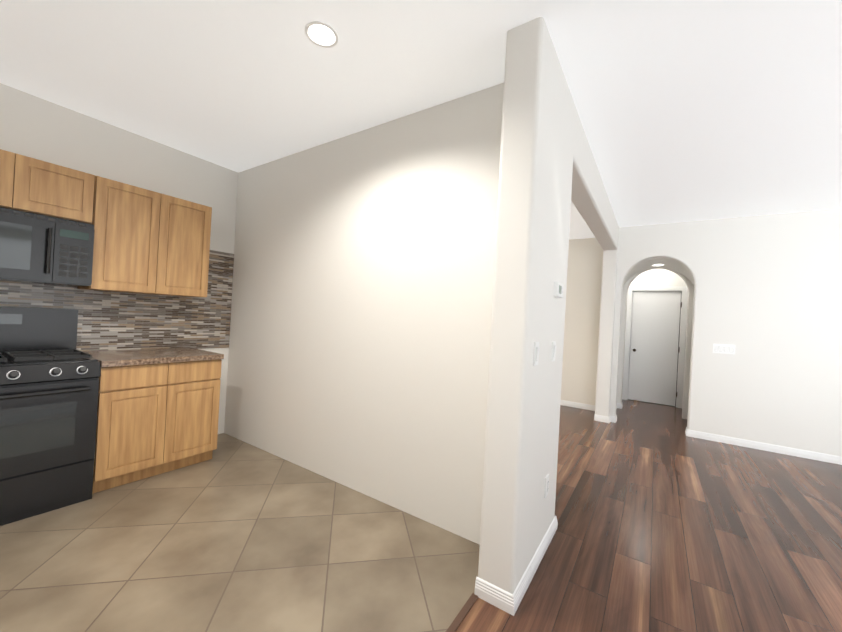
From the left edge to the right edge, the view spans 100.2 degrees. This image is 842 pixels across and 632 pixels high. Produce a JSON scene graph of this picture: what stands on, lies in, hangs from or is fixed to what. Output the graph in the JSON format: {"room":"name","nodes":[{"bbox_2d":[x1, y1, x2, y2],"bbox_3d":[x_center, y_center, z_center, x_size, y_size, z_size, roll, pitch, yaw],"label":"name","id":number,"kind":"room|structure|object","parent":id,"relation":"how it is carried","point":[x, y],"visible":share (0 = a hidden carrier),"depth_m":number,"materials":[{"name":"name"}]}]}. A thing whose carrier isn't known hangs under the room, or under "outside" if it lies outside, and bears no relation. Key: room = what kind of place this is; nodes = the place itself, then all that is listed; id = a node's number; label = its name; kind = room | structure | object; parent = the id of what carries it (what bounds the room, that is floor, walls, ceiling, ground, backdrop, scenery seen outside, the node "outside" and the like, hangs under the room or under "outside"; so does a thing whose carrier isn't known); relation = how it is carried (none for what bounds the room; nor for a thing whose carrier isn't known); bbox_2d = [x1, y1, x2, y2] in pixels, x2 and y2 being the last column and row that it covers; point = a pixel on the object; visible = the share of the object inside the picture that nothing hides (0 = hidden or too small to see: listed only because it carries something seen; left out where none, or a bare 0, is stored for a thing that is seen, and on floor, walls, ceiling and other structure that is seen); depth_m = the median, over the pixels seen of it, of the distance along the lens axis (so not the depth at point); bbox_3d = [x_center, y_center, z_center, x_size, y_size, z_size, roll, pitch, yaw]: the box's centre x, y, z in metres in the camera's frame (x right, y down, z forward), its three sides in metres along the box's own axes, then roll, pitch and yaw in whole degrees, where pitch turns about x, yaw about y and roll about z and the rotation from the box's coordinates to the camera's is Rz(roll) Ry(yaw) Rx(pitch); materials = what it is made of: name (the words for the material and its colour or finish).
{"room":"kitchen","nodes":[
{"label":"kitchen","id":0,"kind":"room"},
{"bbox_2d":[0,83,237,433],"bbox_3d":[-2.949,-0.190,2.395,0.150,2.830,3.375,3,0,34],"label":"wall","id":1,"kind":"structure","parent":0,"point":[34,127],"depth_m":2.89,"materials":[{"name":"white paint"}]},
{"bbox_2d":[0,149,31,211],"bbox_3d":[-2.775,-0.863,2.162,0.320,0.350,0.437,3,0,34],"label":"upper cabinet","id":2,"kind":"object","parent":1,"relation":"attached to","point":[15,169],"depth_m":2.22,"materials":[{"name":"brown wood"}]},
{"bbox_2d":[28,158,99,224],"bbox_3d":[-2.596,-0.852,2.430,0.320,0.350,0.437,3,0,34],"label":"upper cabinet","id":3,"kind":"object","parent":1,"relation":"attached to","point":[58,191],"depth_m":2.39,"materials":[{"name":"brown wood"}]},
{"bbox_2d":[0,207,94,285],"bbox_3d":[-2.665,-0.448,2.267,0.418,0.435,0.756,3,0,34],"label":"over-the-range microwave","id":4,"kind":"object","parent":3,"relation":"attached to","point":[38,248],"visible":1,"depth_m":2.28,"materials":[{"name":"black"}]},
{"bbox_2d":[0,250,233,350],"bbox_3d":[-2.861,-0.210,2.382,0.008,0.980,3.150,3,0,34],"label":"backsplash","id":5,"kind":"structure","parent":1,"relation":"attached to","point":[109,320],"depth_m":3.06,"materials":[{"name":"tile"}]},
{"bbox_2d":[77,177,171,294],"bbox_3d":[-2.358,-0.603,2.804,0.320,0.820,0.454,3,0,34],"label":"upper cabinet","id":6,"kind":"object","parent":1,"relation":"attached to","point":[146,241],"depth_m":2.71,"materials":[{"name":"brown wood"}]},
{"bbox_2d":[168,197,211,296],"bbox_3d":[-2.169,-0.592,3.088,0.320,0.820,0.454,3,0,34],"label":"upper cabinet","id":7,"kind":"object","parent":1,"relation":"attached to","point":[189,239],"depth_m":3.05,"materials":[{"name":"brown wood"}]},
{"bbox_2d":[0,433,479,631],"bbox_3d":[-1.663,1.241,1.556,3.040,0.004,3.200,3,0,34],"label":"floor","id":8,"kind":"structure","parent":0,"point":[233,534],"depth_m":1.85,"materials":[{"name":"beige tile"}]},
{"bbox_2d":[0,306,100,525],"bbox_3d":[-2.588,0.572,2.176,0.717,1.245,0.760,3,0,34],"label":"range","id":9,"kind":"object","parent":8,"relation":"on","point":[50,374],"visible":1,"depth_m":2.18,"materials":[{"name":"black metal"}]},
{"bbox_2d":[82,347,223,493],"bbox_3d":[-2.629,0.733,2.196,0.660,0.920,2.360,3,0,34],"label":"base cabinet","id":10,"kind":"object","parent":8,"relation":"on","point":[158,411],"depth_m":2.63,"materials":[{"name":"brown wood"}]},
{"bbox_2d":[224,82,503,544],"bbox_3d":[-0.688,-0.067,2.911,3.060,2.830,0.150,3,0,34],"label":"wall","id":11,"kind":"structure","parent":0,"point":[361,317],"depth_m":2.56,"materials":[{"name":"white paint"}]},
{"bbox_2d":[0,0,841,239],"bbox_3d":[2.600,-1.328,2.931,8.670,0.120,10.350,3,0,34],"label":"ceiling","id":12,"kind":"structure","parent":0,"point":[693,110],"depth_m":2.08,"materials":[{"name":"white paint"}]},
{"bbox_2d":[305,21,337,47],"bbox_3d":[-0.507,-1.435,1.800,0.166,0.006,0.166,3,0,34],"label":"recessed light","id":13,"kind":"object","parent":12,"relation":"in","point":[321,34],"visible":1,"depth_m":1.79,"materials":[{"name":"white"}]},
{"bbox_2d":[478,17,618,593],"bbox_3d":[1.825,0.070,3.779,0.180,2.830,5.090,3,0,34],"label":"wall","id":14,"kind":"structure","parent":0,"point":[549,172],"depth_m":1.70,"materials":[{"name":"white paint"}]},
{"bbox_2d":[474,516,557,615],"bbox_3d":[0.575,1.323,1.996,0.194,0.083,0.848,3,0,34],"label":"baseboard","id":15,"kind":"structure","parent":14,"relation":"attached to","point":[499,598],"depth_m":1.68,"materials":[{"name":"white wood"}]},
{"bbox_2d":[533,342,539,365],"bbox_3d":[0.574,0.187,1.745,0.015,0.115,0.070,3,0,34],"label":"rocker light switch","id":16,"kind":"object","parent":14,"relation":"attached to","point":[536,353],"visible":0.96,"depth_m":1.73,"materials":[{"name":"white plastic"}]},
{"bbox_2d":[544,474,548,497],"bbox_3d":[0.732,0.987,2.044,0.012,0.115,0.070,3,0,34],"label":"outlet","id":17,"kind":"object","parent":14,"relation":"attached to","point":[546,488],"visible":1,"depth_m":2.03,"materials":[{"name":"white plastic"}]},
{"bbox_2d":[551,341,555,361],"bbox_3d":[0.774,0.205,2.044,0.015,0.115,0.070,3,0,34],"label":"rocker light switch","id":18,"kind":"object","parent":14,"relation":"attached to","point":[553,353],"visible":0.94,"depth_m":2.03,"materials":[{"name":"white plastic"}]},
{"bbox_2d":[553,281,563,297],"bbox_3d":[0.803,-0.151,2.050,0.026,0.086,0.132,3,0,34],"label":"thermostat","id":19,"kind":"object","parent":14,"relation":"attached to","point":[558,289],"visible":1,"depth_m":2.00,"materials":[{"name":"white plastic"}]},
{"bbox_2d":[561,238,602,404],"bbox_3d":[1.648,0.069,6.411,3.060,2.830,0.150,3,0,34],"label":"wall","id":20,"kind":"structure","parent":0,"point":[582,319],"depth_m":5.68,"materials":[{"name":"white paint"}]},
{"bbox_2d":[560,400,622,422],"bbox_3d":[1.673,1.396,6.276,3.264,0.083,1.308,3,0,34],"label":"baseboard","id":21,"kind":"structure","parent":20,"relation":"attached to","point":[578,405],"depth_m":5.59,"materials":[{"name":"white wood"}]},
{"bbox_2d":[456,399,841,631],"bbox_3d":[2.448,1.518,2.921,8.670,0.100,10.350,3,0,34],"label":"floor","id":22,"kind":"structure","parent":0,"point":[665,523],"depth_m":2.26,"materials":[{"name":"brown wood"}]},
{"bbox_2d":[446,593,477,631],"bbox_3d":[-0.510,1.298,0.538,0.030,0.006,2.790,3,0,34],"label":"trim","id":23,"kind":"structure","parent":22,"relation":"on","point":[461,615],"depth_m":1.58,"materials":[{"name":"brown wood"}]},
{"bbox_2d":[617,268,693,418],"bbox_3d":[3.553,0.169,5.755,2.900,2.830,0.140,3,0,34],"label":"archway","id":24,"kind":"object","parent":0,"point":[689,284],"depth_m":5.40,"materials":[{"name":"white paint"}]},
{"bbox_2d":[623,258,693,285],"bbox_3d":[3.505,-0.852,5.201,0.950,0.760,0.910,3,0,34],"label":"vault","id":25,"kind":"object","parent":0,"point":[670,264],"visible":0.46,"depth_m":5.18,"materials":[{"name":"white paint"}]},
{"bbox_2d":[629,269,687,402],"bbox_3d":[4.041,0.198,6.487,2.900,2.830,0.120,3,0,34],"label":"wall","id":26,"kind":"structure","parent":0,"point":[658,277],"depth_m":6.30,"materials":[{"name":"white paint"}]},
{"bbox_2d":[628,292,681,405],"bbox_3d":[4.180,0.559,6.312,0.736,1.998,0.122,3,0,34],"label":"door","id":27,"kind":"structure","parent":26,"relation":"in","point":[654,348],"depth_m":6.33,"materials":[{"name":"white wood"}]},
{"bbox_2d":[622,286,687,407],"bbox_3d":[4.202,0.521,6.357,0.900,2.100,0.136,3,0,34],"label":"door frame","id":28,"kind":"structure","parent":26,"relation":"attached to","point":[682,334],"depth_m":6.22,"materials":[{"name":"white wood"}]},
{"bbox_2d":[610,208,841,456],"bbox_3d":[4.957,0.237,3.558,5.320,2.830,0.150,3,0,34],"label":"wall","id":29,"kind":"structure","parent":0,"point":[767,301],"depth_m":4.12,"materials":[{"name":"white paint"}]},
{"bbox_2d":[713,344,734,354],"bbox_3d":[3.694,0.402,4.296,0.199,0.115,0.015,3,0,34],"label":"light switch","id":30,"kind":"object","parent":29,"relation":"attached to","point":[724,348],"visible":1,"depth_m":4.29,"materials":[{"name":"white plastic"}]},
{"bbox_2d":[685,427,841,464],"bbox_3d":[5.188,1.574,3.343,4.284,0.083,0.164,3,0,34],"label":"baseboard","id":31,"kind":"structure","parent":29,"relation":"attached to","point":[823,457],"depth_m":4.05,"materials":[{"name":"white wood"}]}
]}

